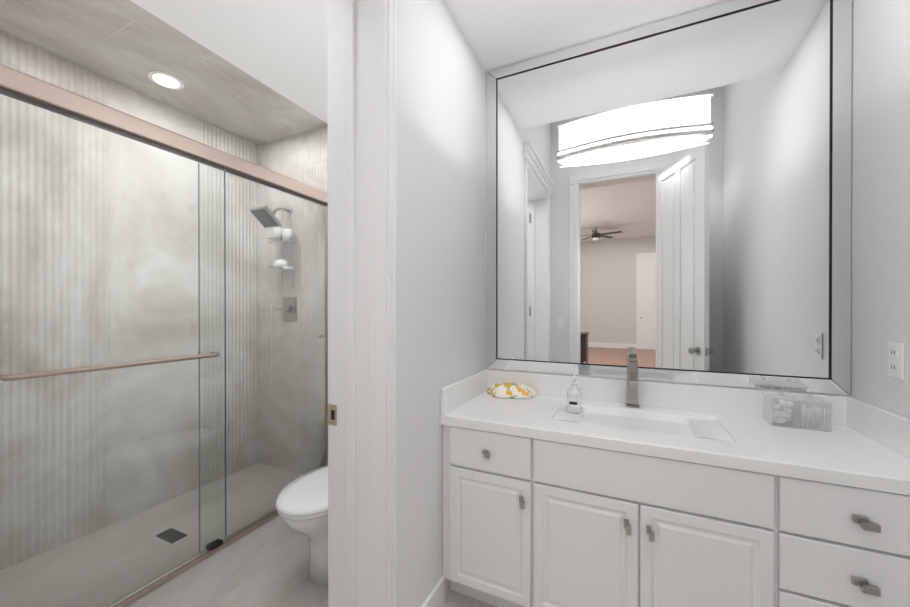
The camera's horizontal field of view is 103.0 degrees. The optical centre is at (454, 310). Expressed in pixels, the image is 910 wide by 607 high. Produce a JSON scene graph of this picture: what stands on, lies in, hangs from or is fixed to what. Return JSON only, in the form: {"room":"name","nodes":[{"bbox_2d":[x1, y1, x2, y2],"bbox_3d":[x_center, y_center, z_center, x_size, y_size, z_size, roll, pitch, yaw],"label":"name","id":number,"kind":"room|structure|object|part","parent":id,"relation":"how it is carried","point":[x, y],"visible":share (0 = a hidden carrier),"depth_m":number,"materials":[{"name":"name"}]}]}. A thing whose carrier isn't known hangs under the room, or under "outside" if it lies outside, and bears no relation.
{"room":"bathroom","nodes":[
{"label":"bathroom","id":0,"kind":"room"},
{"bbox_2d":[0,30,258,570],"bbox_3d":[-1.990,-0.048,2.283,0.005,2.650,1.650,0,0,25],"label":"wall","id":1,"kind":"structure","parent":0,"point":[20,55],"depth_m":2.16,"materials":[{"name":"tile"}]},
{"bbox_2d":[0,0,327,145],"bbox_3d":[-1.768,-1.423,2.064,0.993,0.100,2.250,0,0,25],"label":"shower ceiling","id":2,"kind":"structure","parent":0,"point":[129,44],"depth_m":1.99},
{"bbox_2d":[148,71,183,89],"bbox_3d":[-1.720,-1.369,2.158,0.170,0.008,0.170,0,0,25],"label":"recessed light","id":3,"kind":"object","parent":2,"relation":"attached to","point":[165,80],"visible":1,"depth_m":2.15,"materials":[{"name":"white plastic"}]},
{"bbox_2d":[130,0,327,123],"bbox_3d":[-0.862,-1.421,1.640,1.007,0.100,2.250,0,0,25],"label":"ceiling","id":4,"kind":"structure","parent":0,"point":[280,47],"depth_m":1.81,"materials":[{"name":"white paint"}]},
{"bbox_2d":[0,463,496,606],"bbox_3d":[-0.508,1.340,1.347,3.990,0.120,2.500,0,0,25],"label":"floor","id":5,"kind":"structure","parent":0,"point":[266,564],"depth_m":1.82,"materials":[{"name":"tile"}]},
{"bbox_2d":[0,64,327,606],"bbox_3d":[-1.254,0.210,1.940,0.123,2.134,1.646,0,0,25],"label":"shower door","id":6,"kind":"structure","parent":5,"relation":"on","point":[24,87],"depth_m":1.71,"materials":[{"name":"clear glass"}]},
{"bbox_3d":[-1.427,0.234,1.599,0.008,2.039,0.826,0,0,25],"label":"glass","id":7,"kind":"part","parent":6,"relation":"part of","materials":[{"name":"clear glass"}]},
{"bbox_3d":[-1.136,0.231,2.277,0.008,2.039,0.886,0,0,25],"label":"glass","id":8,"kind":"part","parent":6,"relation":"part of","materials":[{"name":"clear glass"}]},
{"bbox_2d":[155,528,186,543],"bbox_3d":[-1.608,1.275,2.053,0.160,0.004,0.080,0,0,25],"label":"shower drain","id":9,"kind":"object","parent":5,"relation":"on","point":[168,533],"depth_m":2.05,"materials":[{"name":"grey metal"}]},
{"bbox_2d":[275,465,327,585],"bbox_3d":[-0.560,0.885,1.883,0.414,0.787,0.773,0,0,25],"label":"toilet","id":10,"kind":"object","parent":5,"relation":"on","point":[301,504],"visible":0.23,"depth_m":1.64,"materials":[{"name":"white ceramic"}]},
{"bbox_3d":[-0.616,0.848,1.765,0.388,0.034,0.511,0,0,25],"label":"lid","id":11,"kind":"part","parent":10,"relation":"part of","materials":[{"name":"white ceramic"}]},
{"bbox_3d":[-0.616,0.876,1.765,0.380,0.020,0.500,0,0,25],"label":"seat","id":12,"kind":"part","parent":10,"relation":"part of","materials":[{"name":"white ceramic"}]},
{"bbox_3d":[-0.560,1.083,1.886,0.372,0.391,0.745,0,0,25],"label":"bowl","id":13,"kind":"part","parent":10,"relation":"part of","materials":[{"name":"white ceramic"}]},
{"bbox_2d":[440,420,909,606],"bbox_3d":[0.749,0.887,1.499,1.536,0.785,0.588,0,0,25],"label":"bathroom vanity","id":14,"kind":"object","parent":5,"relation":"on","point":[632,490],"depth_m":1.24,"materials":[{"name":"white paint"}]},
{"bbox_3d":[0.131,0.589,1.471,0.025,0.018,0.016,0,0,25],"label":"pull drawer","id":15,"kind":"part","parent":14,"relation":"part of","materials":[{"name":"silver metal"}]},
{"bbox_3d":[0.139,0.581,1.495,0.352,0.163,0.019,0,0,25],"label":"drawer","id":16,"kind":"part","parent":14,"relation":"part of","materials":[{"name":"white paint"}]},
{"bbox_3d":[0.139,0.918,1.496,0.352,0.492,0.019,0,0,25],"label":"door","id":17,"kind":"part","parent":14,"relation":"part of","materials":[{"name":"white paint"}]},
{"bbox_3d":[0.263,0.756,1.409,0.017,0.029,0.016,0,0,25],"label":"pull door","id":18,"kind":"part","parent":14,"relation":"part of","materials":[{"name":"silver metal"}]},
{"bbox_3d":[0.474,0.919,1.340,0.363,0.492,0.019,0,0,25],"label":"door","id":19,"kind":"part","parent":14,"relation":"part of","materials":[{"name":"white paint"}]},
{"bbox_3d":[0.598,0.745,1.265,0.016,0.027,0.010,0,0,25],"label":"pull door plate","id":20,"kind":"part","parent":14,"relation":"part of","materials":[{"name":"silver metal"}]},
{"bbox_3d":[0.600,0.759,1.252,0.017,0.029,0.016,0,0,25],"label":"pull door","id":21,"kind":"part","parent":14,"relation":"part of","materials":[{"name":"silver metal"}]},
{"bbox_3d":[0.661,0.748,1.236,0.016,0.027,0.010,0,0,25],"label":"pull door plate","id":22,"kind":"part","parent":14,"relation":"part of","materials":[{"name":"silver metal"}]},
{"bbox_3d":[0.663,0.762,1.222,0.017,0.029,0.016,0,0,25],"label":"pull door","id":23,"kind":"part","parent":14,"relation":"part of","materials":[{"name":"silver metal"}]},
{"bbox_3d":[0.641,0.582,1.260,0.732,0.163,0.019,0,0,25],"label":"drawer","id":24,"kind":"part","parent":14,"relation":"part of","materials":[{"name":"white paint"}]},
{"bbox_2d":[440,392,909,491],"bbox_3d":[0.753,0.474,1.505,1.536,0.040,0.570,0,0,25],"label":"countertop","id":25,"kind":"structure","parent":14,"relation":"on","point":[843,453],"depth_m":1.26,"materials":[{"name":"white stone"}]},
{"bbox_2d":[487,383,535,398],"bbox_3d":[0.295,0.418,1.920,0.256,0.068,0.161,0,0,25],"label":"pouch","id":26,"kind":"object","parent":25,"relation":"on","point":[512,390],"visible":1,"depth_m":1.87,"materials":[{"name":"multicoloured fabric"}]},
{"bbox_2d":[567,375,581,412],"bbox_3d":[0.547,0.379,1.658,0.067,0.169,0.075,0,0,25],"label":"soap bottle","id":27,"kind":"object","parent":25,"relation":"on","point":[574,398],"visible":1,"depth_m":1.64,"materials":[{"name":"white plastic"}]},
{"bbox_2d":[624,352,639,407],"bbox_3d":[0.817,0.322,1.665,0.060,0.263,0.168,0,0,25],"label":"faucet","id":28,"kind":"object","parent":25,"relation":"on","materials":[{"name":"silver metal"}]},
{"bbox_2d":[544,400,751,447],"bbox_3d":[0.757,0.532,1.532,0.683,0.152,0.380,0,0,25],"label":"sink","id":29,"kind":"object","parent":25,"relation":"in","point":[662,421],"depth_m":1.58,"materials":[{"name":"white ceramic"}]},
{"bbox_2d":[763,392,832,431],"bbox_3d":[1.344,0.389,1.428,0.179,0.129,0.094,0,0,25],"label":"acrylic box","id":30,"kind":"object","parent":25,"relation":"on","point":[779,418],"visible":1,"depth_m":1.41,"materials":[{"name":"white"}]},
{"bbox_3d":[1.304,0.343,1.446,0.090,0.006,0.094,0,0,25],"label":"lid","id":31,"kind":"part","parent":30,"relation":"part of","materials":[{"name":"white"}]},
{"bbox_3d":[1.384,0.344,1.409,0.090,0.006,0.094,0,0,25],"label":"lid","id":32,"kind":"part","parent":30,"relation":"part of","materials":[{"name":"white"}]},
{"bbox_3d":[0.808,0.919,1.183,0.363,0.492,0.019,0,0,25],"label":"door","id":33,"kind":"part","parent":14,"relation":"part of","materials":[{"name":"white paint"}]},
{"bbox_3d":[1.157,0.931,1.021,0.382,0.164,0.019,0,0,25],"label":"drawer","id":34,"kind":"part","parent":14,"relation":"part of","materials":[{"name":"white paint"}]},
{"bbox_3d":[1.157,0.757,1.020,0.382,0.165,0.019,0,0,25],"label":"drawer","id":35,"kind":"part","parent":14,"relation":"part of","materials":[{"name":"white paint"}]},
{"bbox_3d":[1.157,0.583,1.020,0.382,0.163,0.019,0,0,25],"label":"drawer","id":36,"kind":"part","parent":14,"relation":"part of","materials":[{"name":"white paint"}]},
{"bbox_3d":[1.135,0.759,1.014,0.032,0.020,0.010,0,0,25],"label":"pull drawer plate","id":37,"kind":"part","parent":14,"relation":"part of","materials":[{"name":"silver metal"}]},
{"bbox_3d":[1.135,0.585,1.014,0.032,0.020,0.010,0,0,25],"label":"pull drawer plate","id":38,"kind":"part","parent":14,"relation":"part of","materials":[{"name":"silver metal"}]},
{"bbox_3d":[1.145,0.769,0.998,0.035,0.021,0.016,0,0,25],"label":"pull drawer","id":39,"kind":"part","parent":14,"relation":"part of","materials":[{"name":"silver metal"}]},
{"bbox_3d":[1.145,0.595,0.997,0.035,0.021,0.016,0,0,25],"label":"pull drawer","id":40,"kind":"part","parent":14,"relation":"part of","materials":[{"name":"silver metal"}]},
{"bbox_2d":[258,126,327,473],"bbox_3d":[-1.287,-0.050,2.861,0.793,2.650,0.005,0,0,25],"label":"wall","id":41,"kind":"structure","parent":0,"point":[302,157],"depth_m":2.85,"materials":[{"name":"tile"}]},
{"bbox_2d":[396,0,485,606],"bbox_3d":[-0.077,-0.472,1.840,0.249,3.500,1.230,0,0,25],"label":"wall","id":42,"kind":"structure","parent":0,"point":[441,207],"depth_m":1.51,"materials":[{"name":"white paint"}]},
{"bbox_2d":[345,0,354,606],"bbox_3d":[-0.367,0.065,1.270,0.037,2.430,0.012,0,0,25],"label":"door frame","id":43,"kind":"object","parent":42,"relation":"attached to","point":[350,277],"visible":1,"depth_m":1.26,"materials":[{"name":"white paint"}]},
{"bbox_2d":[328,0,387,606],"bbox_3d":[-0.340,0.063,1.290,0.267,2.435,0.054,0,0,25],"label":"door frame","id":44,"kind":"structure","parent":42,"relation":"attached to","point":[336,299],"depth_m":1.29,"materials":[{"name":"white paint"}]},
{"bbox_2d":[328,404,336,425],"bbox_3d":[-0.444,0.378,1.312,0.038,0.075,0.002,0,0,25],"label":"strike plate","id":45,"kind":"object","parent":44,"relation":"attached to","point":[330,408],"visible":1,"depth_m":1.31,"materials":[{"name":"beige metal"}]},
{"bbox_3d":[-0.442,0.378,1.310,0.015,0.035,0.002,0,0,25],"label":"jamb strike hole","id":46,"kind":"part","parent":44,"relation":"part of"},
{"bbox_2d":[369,0,375,606],"bbox_3d":[-0.261,0.065,1.224,0.068,2.430,0.006,0,0,25],"label":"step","id":47,"kind":"structure","parent":42,"relation":"attached to","point":[372,303],"depth_m":1.23,"materials":[{"name":"white paint"}]},
{"bbox_2d":[376,0,385,606],"bbox_3d":[-0.247,0.065,1.210,0.038,2.430,0.007,0,0,25],"label":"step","id":48,"kind":"structure","parent":47,"relation":"attached to","point":[380,303],"depth_m":1.21,"materials":[{"name":"white paint"}]},
{"bbox_2d":[387,0,396,606],"bbox_3d":[-0.215,0.063,1.237,0.012,2.435,0.045,0,0,25],"label":"door trim","id":49,"kind":"structure","parent":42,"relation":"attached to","point":[390,161],"depth_m":1.22,"materials":[{"name":"white paint"}]},
{"bbox_2d":[393,0,395,606],"bbox_3d":[-0.211,0.053,1.242,0.016,2.455,0.010,0,0,25],"label":"bead","id":50,"kind":"object","parent":49,"relation":"attached to","point":[394,35],"visible":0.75,"depth_m":1.24,"materials":[{"name":"white paint"}]},
{"bbox_2d":[421,576,444,606],"bbox_3d":[-0.117,1.225,1.450,0.014,0.110,0.318,0,0,25],"label":"baseboard","id":51,"kind":"structure","parent":42,"relation":"attached to","point":[436,597],"depth_m":1.53,"materials":[{"name":"white paint"}]},
{"bbox_2d":[440,369,487,415],"bbox_3d":[0.062,0.396,1.817,0.020,0.115,0.550,0,0,25],"label":"backsplash","id":52,"kind":"structure","parent":42,"relation":"attached to","point":[457,393],"depth_m":1.74,"materials":[{"name":"white stone"}]},
{"bbox_2d":[444,0,727,71],"bbox_3d":[0.716,-1.795,1.419,1.541,0.850,0.747,0,0,25],"label":"ceiling","id":53,"kind":"structure","parent":0,"point":[499,33],"depth_m":1.72,"materials":[{"name":"white paint"}]},
{"bbox_2d":[486,0,851,395],"bbox_3d":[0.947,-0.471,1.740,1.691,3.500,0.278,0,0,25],"label":"mirror","id":54,"kind":"object","parent":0,"point":[668,199],"depth_m":1.66,"materials":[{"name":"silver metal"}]},
{"bbox_3d":[0.208,-0.517,2.063,0.058,1.700,0.011,0,0,25],"label":"frame","id":55,"kind":"part","parent":54,"relation":"part of","materials":[{"name":"metal"}]},
{"bbox_3d":[0.873,-1.338,1.749,1.524,0.058,0.011,0,0,25],"label":"frame","id":56,"kind":"part","parent":54,"relation":"part of","materials":[{"name":"metal"}]},
{"bbox_2d":[557,94,713,162],"bbox_3d":[0.822,-0.856,1.711,0.665,0.180,0.122,0,0,25],"label":"light","id":57,"kind":"object","parent":54,"relation":"attached to","point":[683,122],"depth_m":1.68,"materials":[{"name":"white glass"}]},
{"bbox_3d":[1.538,-0.515,1.441,0.058,1.700,0.011,0,0,25],"label":"frame","id":58,"kind":"part","parent":54,"relation":"part of","materials":[{"name":"metal"}]},
{"bbox_2d":[851,0,909,418],"bbox_3d":[1.171,-0.467,0.400,0.150,3.500,2.217,0,0,25],"label":"wall","id":59,"kind":"structure","parent":0,"point":[880,270],"depth_m":1.27,"materials":[{"name":"white paint"}]},
{"bbox_2d":[488,369,843,423],"bbox_3d":[0.869,0.396,1.754,1.536,0.115,0.020,0,0,25],"label":"backsplash","id":60,"kind":"structure","parent":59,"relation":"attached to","point":[701,398],"depth_m":1.69,"materials":[{"name":"white stone"}]},
{"bbox_2d":[844,396,909,459],"bbox_3d":[1.436,0.398,1.175,0.020,0.115,0.550,0,0,25],"label":"backsplash","id":61,"kind":"structure","parent":59,"relation":"attached to","point":[890,429],"depth_m":1.24,"materials":[{"name":"white stone"}]},
{"bbox_2d":[888,341,903,379],"bbox_3d":[1.455,0.164,1.197,0.010,0.118,0.072,0,0,25],"label":"electrical outlet plate","id":62,"kind":"object","parent":59,"relation":"attached to","point":[895,359],"visible":1,"depth_m":1.19,"materials":[{"name":"white plastic"}]},
{"bbox_3d":[-1.334,-0.051,2.997,0.993,2.650,0.200,0,0,25],"label":"wall","id":63,"kind":"structure","parent":0,"visible":0},
{"bbox_2d":[249,205,291,227],"bbox_3d":[-1.371,-0.721,2.743,0.176,0.188,0.286,0,0,25],"label":"shower head","id":64,"kind":"object","parent":63,"relation":"attached to","point":[267,212],"depth_m":2.67},
{"bbox_3d":[-1.344,-0.769,2.800,0.020,0.062,0.143,0,0,25],"label":"arm","id":65,"kind":"part","parent":64,"relation":"part of"},
{"bbox_2d":[267,209,298,287],"bbox_3d":[-1.337,-0.489,2.815,0.226,0.627,0.105,0,0,25],"label":"shower caddy","id":66,"kind":"object","parent":64,"relation":"hanging from","point":[285,268],"depth_m":2.80,"materials":[{"name":"silver metal"}]},
{"bbox_2d":[273,226,281,241],"bbox_3d":[-1.392,-0.594,2.840,0.060,0.123,0.060,0,0,25],"label":"bottle","id":67,"kind":"object","parent":66,"relation":"on","point":[274,228],"depth_m":2.82,"materials":[{"name":"white plastic"}]},
{"bbox_2d":[268,240,296,244],"bbox_3d":[-1.337,-0.528,2.816,0.220,0.006,0.103,0,0,25],"label":"shelf","id":68,"kind":"object","parent":66,"relation":"attached to","point":[277,242],"depth_m":2.80,"materials":[{"name":"silver metal"}]},
{"bbox_2d":[268,269,297,271],"bbox_3d":[-1.337,-0.308,2.817,0.220,0.006,0.103,0,0,25],"label":"shelf","id":69,"kind":"object","parent":66,"relation":"attached to","point":[290,270],"depth_m":2.79,"materials":[{"name":"silver metal"}]},
{"bbox_2d":[282,229,291,240],"bbox_3d":[-1.296,-0.579,2.796,0.068,0.093,0.068,0,0,25],"label":"bottle","id":70,"kind":"object","parent":66,"relation":"on","point":[289,231],"depth_m":2.77,"materials":[{"name":"white plastic"}]},
{"bbox_2d":[276,297,296,320],"bbox_3d":[-1.332,-0.010,2.852,0.170,0.190,0.060,0,0,25],"label":"shower valve","id":71,"kind":"object","parent":63,"relation":"attached to","point":[288,304],"depth_m":2.85,"materials":[{"name":"silver metal"}]},
{"bbox_3d":[-1.312,-0.010,2.872,0.150,0.190,0.008,0,0,25],"label":"plate","id":72,"kind":"part","parent":71,"relation":"part of","materials":[{"name":"silver metal"}]}
]}

